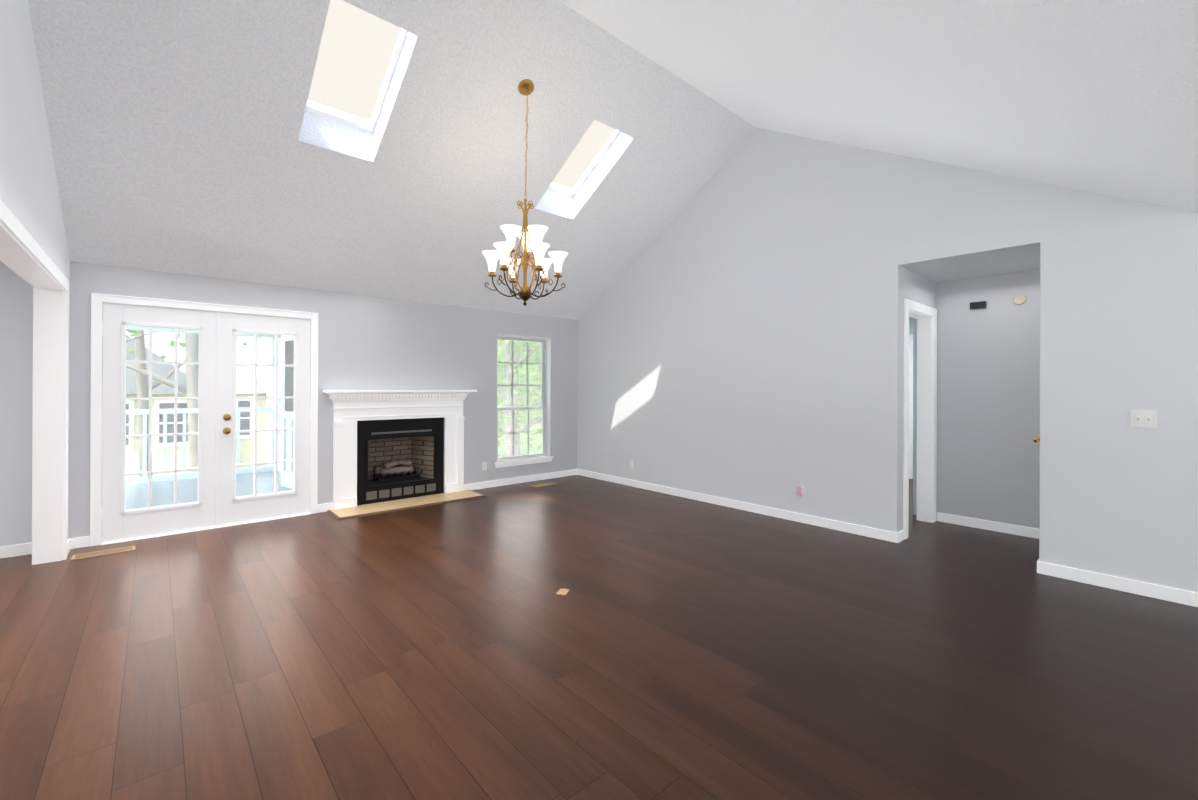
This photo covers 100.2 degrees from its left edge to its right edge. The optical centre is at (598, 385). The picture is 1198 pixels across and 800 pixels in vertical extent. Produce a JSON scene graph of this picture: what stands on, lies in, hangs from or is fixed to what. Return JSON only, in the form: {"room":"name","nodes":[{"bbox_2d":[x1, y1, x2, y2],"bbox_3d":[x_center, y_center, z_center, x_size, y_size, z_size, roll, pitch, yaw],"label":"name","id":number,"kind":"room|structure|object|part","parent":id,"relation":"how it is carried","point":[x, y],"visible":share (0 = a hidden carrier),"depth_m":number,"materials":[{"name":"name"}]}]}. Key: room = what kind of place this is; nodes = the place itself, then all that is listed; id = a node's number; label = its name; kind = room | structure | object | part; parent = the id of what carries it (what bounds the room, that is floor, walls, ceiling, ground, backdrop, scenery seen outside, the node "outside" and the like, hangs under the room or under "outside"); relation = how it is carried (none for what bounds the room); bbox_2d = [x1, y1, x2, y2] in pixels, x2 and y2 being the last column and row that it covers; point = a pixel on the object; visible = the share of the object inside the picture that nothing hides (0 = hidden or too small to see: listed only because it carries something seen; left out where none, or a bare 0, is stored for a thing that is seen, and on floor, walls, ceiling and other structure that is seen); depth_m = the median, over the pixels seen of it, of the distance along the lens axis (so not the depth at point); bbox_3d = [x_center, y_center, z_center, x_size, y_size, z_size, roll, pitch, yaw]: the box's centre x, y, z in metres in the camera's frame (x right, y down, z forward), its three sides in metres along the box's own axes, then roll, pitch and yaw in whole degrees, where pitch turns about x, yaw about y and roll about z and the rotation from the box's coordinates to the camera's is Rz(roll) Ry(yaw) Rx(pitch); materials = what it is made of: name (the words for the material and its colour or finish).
{"room":"living room","nodes":[
{"label":"living room","id":0,"kind":"room"},
{"bbox_2d":[0,0,69,538],"bbox_3d":[-1.349,-0.730,0.631,0.140,4.140,9.100,0,0,-42],"label":"wall","id":1,"kind":"structure","parent":0,"point":[29,195],"depth_m":2.70,"materials":[{"name":"paint"}]},
{"bbox_2d":[0,199,68,564],"bbox_3d":[-3.367,0.294,2.901,0.142,2.079,2.368,0,0,-42],"label":"door frame","id":2,"kind":"structure","parent":1,"relation":"attached to","point":[16,256],"depth_m":3.76,"materials":[{"name":"white wood"}]},
{"bbox_2d":[68,537,79,552],"bbox_3d":[-4.223,1.287,3.996,0.040,0.088,0.260,0,0,-42],"label":"baseboard","id":3,"kind":"structure","parent":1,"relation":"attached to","point":[73,543],"depth_m":4.09,"materials":[{"name":"white wood"}]},
{"bbox_2d":[0,261,577,546],"bbox_3d":[-3.692,0.034,4.738,9.130,2.600,0.150,0,0,-42],"label":"wall","id":4,"kind":"structure","parent":0,"point":[371,343],"depth_m":5.37,"materials":[{"name":"paint"}]},
{"bbox_2d":[0,543,31,558],"bbox_3d":[-5.775,1.280,2.824,3.522,0.088,0.014,0,0,-42],"label":"baseboard","id":5,"kind":"structure","parent":4,"relation":"attached to","point":[21,549],"depth_m":3.90,"materials":[{"name":"white wood"}]},
{"bbox_2d":[90,293,317,546],"bbox_3d":[-3.591,0.283,4.712,1.682,2.103,0.024,0,0,-42],"label":"door frame","id":6,"kind":"structure","parent":4,"relation":"attached to","point":[97,299],"depth_m":4.24,"materials":[{"name":"white wood"}]},
{"bbox_2d":[101,302,310,541],"bbox_3d":[-3.646,0.302,4.773,1.612,2.065,0.158,0,0,-42],"label":"french door","id":7,"kind":"structure","parent":4,"relation":"in","point":[219,503],"depth_m":4.68,"materials":[{"name":"white wood"}]},
{"bbox_3d":[-3.598,0.304,4.719,1.579,1.640,0.014,0,0,-42],"label":"french doors hinges","id":8,"kind":"part","parent":7,"relation":"part of","materials":[{"name":"white wood"}]},
{"bbox_2d":[125,325,294,510],"bbox_3d":[-3.586,0.279,4.706,1.292,1.627,0.098,0,0,-42],"label":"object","id":9,"kind":"structure","parent":7,"relation":"attached to","point":[226,417],"depth_m":4.61,"materials":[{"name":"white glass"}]},
{"bbox_3d":[-3.524,0.365,4.745,0.066,0.196,0.073,0,0,-42],"label":"knob","id":10,"kind":"part","parent":9,"relation":"part of","materials":[{"name":"gold metal"}]},
{"bbox_2d":[482,462,486,470],"bbox_3d":[-1.504,1.054,6.575,0.070,0.115,0.008,0,0,-42],"label":"electrical outlet","id":11,"kind":"object","parent":4,"relation":"attached to","point":[484,466],"visible":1,"depth_m":6.57,"materials":[{"name":"white plastic"}]},
{"bbox_2d":[463,469,575,489],"bbox_3d":[-1.041,1.303,6.983,1.875,0.088,0.014,0,0,-42],"label":"baseboard","id":12,"kind":"structure","parent":4,"relation":"attached to","point":[494,483],"depth_m":6.90,"materials":[{"name":"white wood"}]},
{"bbox_2d":[497,336,546,459],"bbox_3d":[-1.112,0.171,7.080,0.878,1.748,0.060,0,0,-42],"label":"window","id":13,"kind":"structure","parent":4,"relation":"in","point":[518,394],"depth_m":7.20,"materials":[{"name":"clear glass"}]},
{"bbox_2d":[497,340,541,406],"bbox_3d":[-1.118,-0.167,7.089,0.746,0.941,0.012,0,0,-42],"label":"window grille","id":14,"kind":"object","parent":13,"relation":"attached to","point":[512,385],"depth_m":7.06,"materials":[{"name":"white wood"}]},
{"bbox_2d":[498,409,542,455],"bbox_3d":[-1.104,0.653,7.068,0.746,0.651,0.012,0,0,-42],"label":"window grille","id":15,"kind":"object","parent":13,"relation":"attached to","point":[528,409],"depth_m":7.01,"materials":[{"name":"white wood"}]},
{"bbox_3d":[-1.112,0.171,7.080,0.878,1.748,0.060,0,0,-42],"label":"far window sash","id":16,"kind":"part","parent":13,"relation":"part of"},
{"bbox_2d":[497,334,548,460],"bbox_3d":[-1.062,0.160,7.024,0.856,1.714,0.038,0,0,-42],"label":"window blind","id":17,"kind":"object","parent":13,"relation":"attached to","point":[523,418],"visible":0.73,"depth_m":7.01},
{"bbox_2d":[495,333,552,467],"bbox_3d":[-1.053,0.197,7.014,0.950,1.800,0.117,0,0,-42],"label":"window frame","id":18,"kind":"structure","parent":4,"relation":"attached to","point":[516,462],"depth_m":7.26,"materials":[{"name":"white wood"}]},
{"bbox_2d":[28,0,756,319],"bbox_3d":[-1.362,-1.998,4.774,5.610,2.158,3.180,0,0,-42],"label":"ceiling","id":19,"kind":"structure","parent":0,"point":[192,137],"depth_m":4.11,"materials":[{"name":"white paint"}]},
{"bbox_2d":[305,0,407,131],"bbox_3d":[-1.787,-2.446,3.673,0.550,0.621,0.960,0,0,-42],"label":"window","id":20,"kind":"structure","parent":19,"relation":"attached to","point":[356,49],"depth_m":3.77,"materials":[{"name":"white glass"}]},
{"bbox_2d":[482,79,568,305],"bbox_3d":[-0.601,-1.564,4.087,0.676,1.820,0.700,0,0,-42],"label":"chandelier","id":21,"kind":"object","parent":19,"relation":"hanging from","point":[537,247],"visible":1,"depth_m":4.05,"materials":[{"name":"gold metal"}]},
{"bbox_2d":[548,120,619,196],"bbox_3d":[-0.167,-2.438,5.110,0.520,0.621,0.960,0,0,-42],"label":"window","id":22,"kind":"structure","parent":19,"relation":"attached to","point":[590,145],"depth_m":5.27,"materials":[{"name":"white glass"}]},
{"bbox_2d":[0,475,1197,799],"bbox_3d":[0.671,1.410,2.396,12.800,0.120,9.450,0,0,-42],"label":"floor","id":23,"kind":"structure","parent":0,"point":[668,647],"depth_m":2.43,"materials":[{"name":"brown wood"}]},
{"bbox_2d":[71,546,134,559],"bbox_3d":[-3.947,1.329,3.994,0.360,0.006,0.140,0,0,-42],"label":"floor vent","id":24,"kind":"object","parent":23,"relation":"in","point":[102,552],"visible":1,"depth_m":3.99,"materials":[{"name":"brown"}]},
{"bbox_2d":[101,512,309,544],"bbox_3d":[-3.643,1.327,4.765,1.550,0.014,0.177,0,0,-42],"label":"threshold","id":25,"kind":"object","parent":23,"relation":"on","point":[186,531],"visible":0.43,"depth_m":4.62,"materials":[{"name":"white wood"}]},
{"bbox_2d":[322,390,485,519],"bbox_3d":[-2.335,0.692,5.910,1.700,1.296,1.020,0,0,-42],"label":"fireplace","id":26,"kind":"object","parent":23,"relation":"on","point":[395,450],"visible":1,"depth_m":5.88,"materials":[{"name":"white wood"}]},
{"bbox_2d":[532,482,556,486],"bbox_3d":[-0.742,1.345,6.807,0.360,0.006,0.125,0,0,-42],"label":"floor vent","id":27,"kind":"object","parent":23,"relation":"in","point":[545,484],"visible":1,"depth_m":6.82,"materials":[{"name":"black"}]},
{"bbox_2d":[556,588,568,594],"bbox_3d":[-0.236,1.343,3.268,0.064,0.008,0.092,0,0,13],"label":"floor outlet","id":28,"kind":"object","parent":23,"relation":"on","point":[564,591],"visible":1,"depth_m":3.26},
{"bbox_2d":[559,0,1197,211],"bbox_3d":[1.757,-2.071,1.258,5.610,1.990,6.220,0,0,-42],"label":"ceiling","id":29,"kind":"structure","parent":0,"point":[1099,96],"depth_m":2.65,"materials":[{"name":"white paint"}]},
{"bbox_2d":[577,128,1197,592],"bbox_3d":[2.747,-0.710,4.264,0.130,4.140,9.100,0,0,-42],"label":"wall","id":30,"kind":"structure","parent":0,"point":[739,330],"depth_m":4.56,"materials":[{"name":"paint"}]},
{"bbox_2d":[629,460,632,468],"bbox_3d":[0.434,1.062,6.756,0.008,0.115,0.070,0,0,-42],"label":"electrical outlet","id":31,"kind":"object","parent":30,"relation":"attached to","point":[630,464],"visible":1,"depth_m":6.76,"materials":[{"name":"white plastic"}]},
{"bbox_2d":[576,469,903,542],"bbox_3d":[1.127,1.311,5.971,0.014,0.088,4.404,0,0,-42],"label":"baseboard","id":32,"kind":"structure","parent":30,"relation":"attached to","point":[880,534],"depth_m":5.28,"materials":[{"name":"white wood"}]},
{"bbox_2d":[796,486,803,497],"bbox_3d":[1.995,1.055,4.973,0.040,0.120,0.070,0,0,-42],"label":"electrical outlet","id":33,"kind":"object","parent":30,"relation":"attached to","point":[800,491],"visible":1,"depth_m":4.96,"materials":[{"name":"plastic"}]},
{"bbox_2d":[1037,559,1197,606],"bbox_3d":[4.437,1.321,2.239,0.014,0.088,3.759,0,0,-42],"label":"baseboard","id":34,"kind":"structure","parent":30,"relation":"attached to","point":[1176,595],"depth_m":3.32,"materials":[{"name":"white wood"}]},
{"bbox_2d":[1130,409,1156,427],"bbox_3d":[3.539,0.212,3.253,0.017,0.115,0.116,0,0,-42],"label":"switch plate","id":35,"kind":"object","parent":30,"relation":"attached to","point":[1144,418],"visible":1,"depth_m":3.25,"materials":[{"name":"white plastic"}]},
{"bbox_2d":[909,317,911,334],"bbox_3d":[3.962,0.118,8.111,0.100,2.500,3.560,0,0,-42],"label":"wall","id":36,"kind":"structure","parent":0,"point":[910,319],"depth_m":7.35,"materials":[{"name":"paint"}]},
{"bbox_2d":[909,335,912,478],"bbox_3d":[4.547,0.310,7.341,0.043,2.120,0.990,0,0,-42],"label":"bedroom door","id":37,"kind":"structure","parent":36,"relation":"in","point":[910,406],"depth_m":7.31,"materials":[{"name":"white wood"}]},
{"bbox_2d":[912,318,916,514],"bbox_3d":[4.212,0.117,6.021,2.260,2.500,0.100,0,0,-42],"label":"wall","id":38,"kind":"structure","parent":0,"point":[913,326],"depth_m":5.30,"materials":[{"name":"paint"}]},
{"bbox_2d":[902,267,935,529],"bbox_3d":[3.006,0.106,4.797,0.970,2.510,0.130,0,0,-42],"label":"wall","id":39,"kind":"structure","parent":0,"point":[918,288],"depth_m":4.65,"materials":[{"name":"grey paint"}]},
{"bbox_2d":[903,299,936,538],"bbox_3d":[3.051,0.294,4.739,0.912,2.135,0.018,0,0,-42],"label":"trim","id":40,"kind":"structure","parent":39,"relation":"attached to","point":[918,307],"depth_m":4.48,"materials":[{"name":"white wood"}]},
{"bbox_2d":[909,310,932,522],"bbox_3d":[3.001,0.332,4.793,0.762,2.059,0.132,0,0,-42],"label":"door frame","id":41,"kind":"structure","parent":39,"relation":"attached to","point":[924,410],"depth_m":5.03,"materials":[{"name":"white wood"}]},
{"bbox_2d":[899,242,1039,266],"bbox_3d":[2.952,-1.048,4.035,0.129,0.002,0.931,0,0,-42],"label":"ceiling soffit","id":42,"kind":"structure","parent":0,"point":[975,254],"depth_m":3.99,"materials":[{"name":"grey paint"}]},
{"bbox_2d":[904,246,1039,282],"bbox_3d":[3.406,-1.097,4.427,1.070,0.100,1.210,0,0,-42],"label":"ceiling","id":43,"kind":"structure","parent":0,"point":[1020,260],"depth_m":4.38,"materials":[{"name":"white paint"}]},
{"bbox_2d":[936,269,1039,528],"bbox_3d":[3.764,0.109,4.748,0.100,2.510,1.210,0,0,-42],"label":"wall","id":44,"kind":"structure","parent":0,"point":[988,411],"depth_m":4.74,"materials":[{"name":"grey paint"}]},
{"bbox_2d":[970,301,985,309],"bbox_3d":[3.635,-0.774,4.801,0.026,0.065,0.125,0,0,-42],"label":"door chime","id":45,"kind":"object","parent":44,"relation":"attached to","point":[978,305],"visible":0.98,"depth_m":4.79,"materials":[{"name":"black plastic"}]},
{"bbox_2d":[937,512,1038,538],"bbox_3d":[3.732,1.320,4.691,0.014,0.088,0.962,0,0,-42],"label":"baseboard","id":46,"kind":"structure","parent":44,"relation":"attached to","point":[941,517],"depth_m":4.73,"materials":[{"name":"white wood"}]},
{"bbox_2d":[1013,294,1025,304],"bbox_3d":[3.841,-0.790,4.573,0.020,0.096,0.096,0,0,-42],"label":"smoke detector","id":47,"kind":"object","parent":44,"relation":"attached to","point":[1019,299],"visible":1,"depth_m":4.57,"materials":[{"name":"beige plastic"}]},
{"bbox_3d":[3.732,0.109,3.978,0.970,2.510,0.100,0,0,-42],"label":"wall","id":48,"kind":"structure","parent":0,"visible":0},
{"bbox_3d":[3.618,0.342,3.974,0.764,2.018,0.038,0,0,-42],"label":"hall door","id":49,"kind":"structure","parent":48,"relation":"in","visible":0},
{"bbox_2d":[1033,436,1039,442],"bbox_3d":[3.342,0.407,3.802,0.062,0.062,0.069,0,0,-42],"label":"door knob","id":50,"kind":"object","parent":49,"relation":"attached to","point":[1036,439],"depth_m":3.80,"materials":[{"name":"gold metal"}]},
{"label":"outside","id":51,"kind":"structure","parent":0,"visible":0},
{"bbox_2d":[497,341,541,430],"bbox_3d":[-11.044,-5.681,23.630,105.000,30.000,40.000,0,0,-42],"label":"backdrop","id":52,"kind":"structure","parent":51,"point":[537,397],"depth_m":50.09,"materials":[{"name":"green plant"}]},
{"bbox_2d":[498,429,541,456],"bbox_3d":[-18.331,4.443,28.023,90.000,0.300,53.800,0,0,-42],"label":"ground","id":53,"kind":"structure","parent":51,"point":[538,442],"depth_m":37.85,"materials":[{"name":"green plant"}]},
{"bbox_2d":[126,394,189,477],"bbox_3d":[-15.499,1.295,15.956,4.200,6.000,1.600,0,0,-42],"label":"house","id":54,"kind":"structure","parent":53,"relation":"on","point":[154,456],"depth_m":16.02,"materials":[{"name":"beige"}]},
{"bbox_2d":[125,326,293,509],"bbox_3d":[-5.183,1.599,5.819,3.025,5.460,3.400,0,0,-42],"label":"porch","id":55,"kind":"object","parent":53,"relation":"on","point":[193,490],"depth_m":6.87,"materials":[{"name":"paint"}]},
{"bbox_2d":[236,393,265,467],"bbox_3d":[-19.324,2.207,18.983,14.500,4.150,8.000,0,0,-42],"label":"house","id":56,"kind":"structure","parent":53,"relation":"on","point":[261,425],"depth_m":19.17,"materials":[{"name":"beige"}]},
{"bbox_2d":[126,399,252,448],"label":"window","id":57,"kind":"structure","parent":56,"relation":"attached to","point":[179,438],"depth_m":16.27,"materials":[{"name":"clear glass"}]},
{"bbox_2d":[126,331,266,393],"bbox_3d":[-18.780,-1.107,18.387,15.300,2.720,10.400,0,0,-42],"label":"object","id":58,"kind":"structure","parent":56,"relation":"on","point":[171,356],"depth_m":19.03,"materials":[{"name":"white"}]},
{"bbox_2d":[126,330,541,476],"bbox_3d":[-5.138,-2.440,12.999,23.658,13.978,13.367,0,0,-42],"label":"trees","id":59,"kind":"object","parent":53,"relation":"on","point":[192,446],"depth_m":10.96,"materials":[{"name":"green plant"}]},
{"bbox_2d":[253,337,497,471],"bbox_3d":[-10.455,-0.779,23.165,9.500,10.200,8.300,0,0,-42],"label":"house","id":60,"kind":"structure","parent":53,"relation":"on","point":[261,340],"depth_m":18.73,"materials":[{"name":"white"}]}
]}

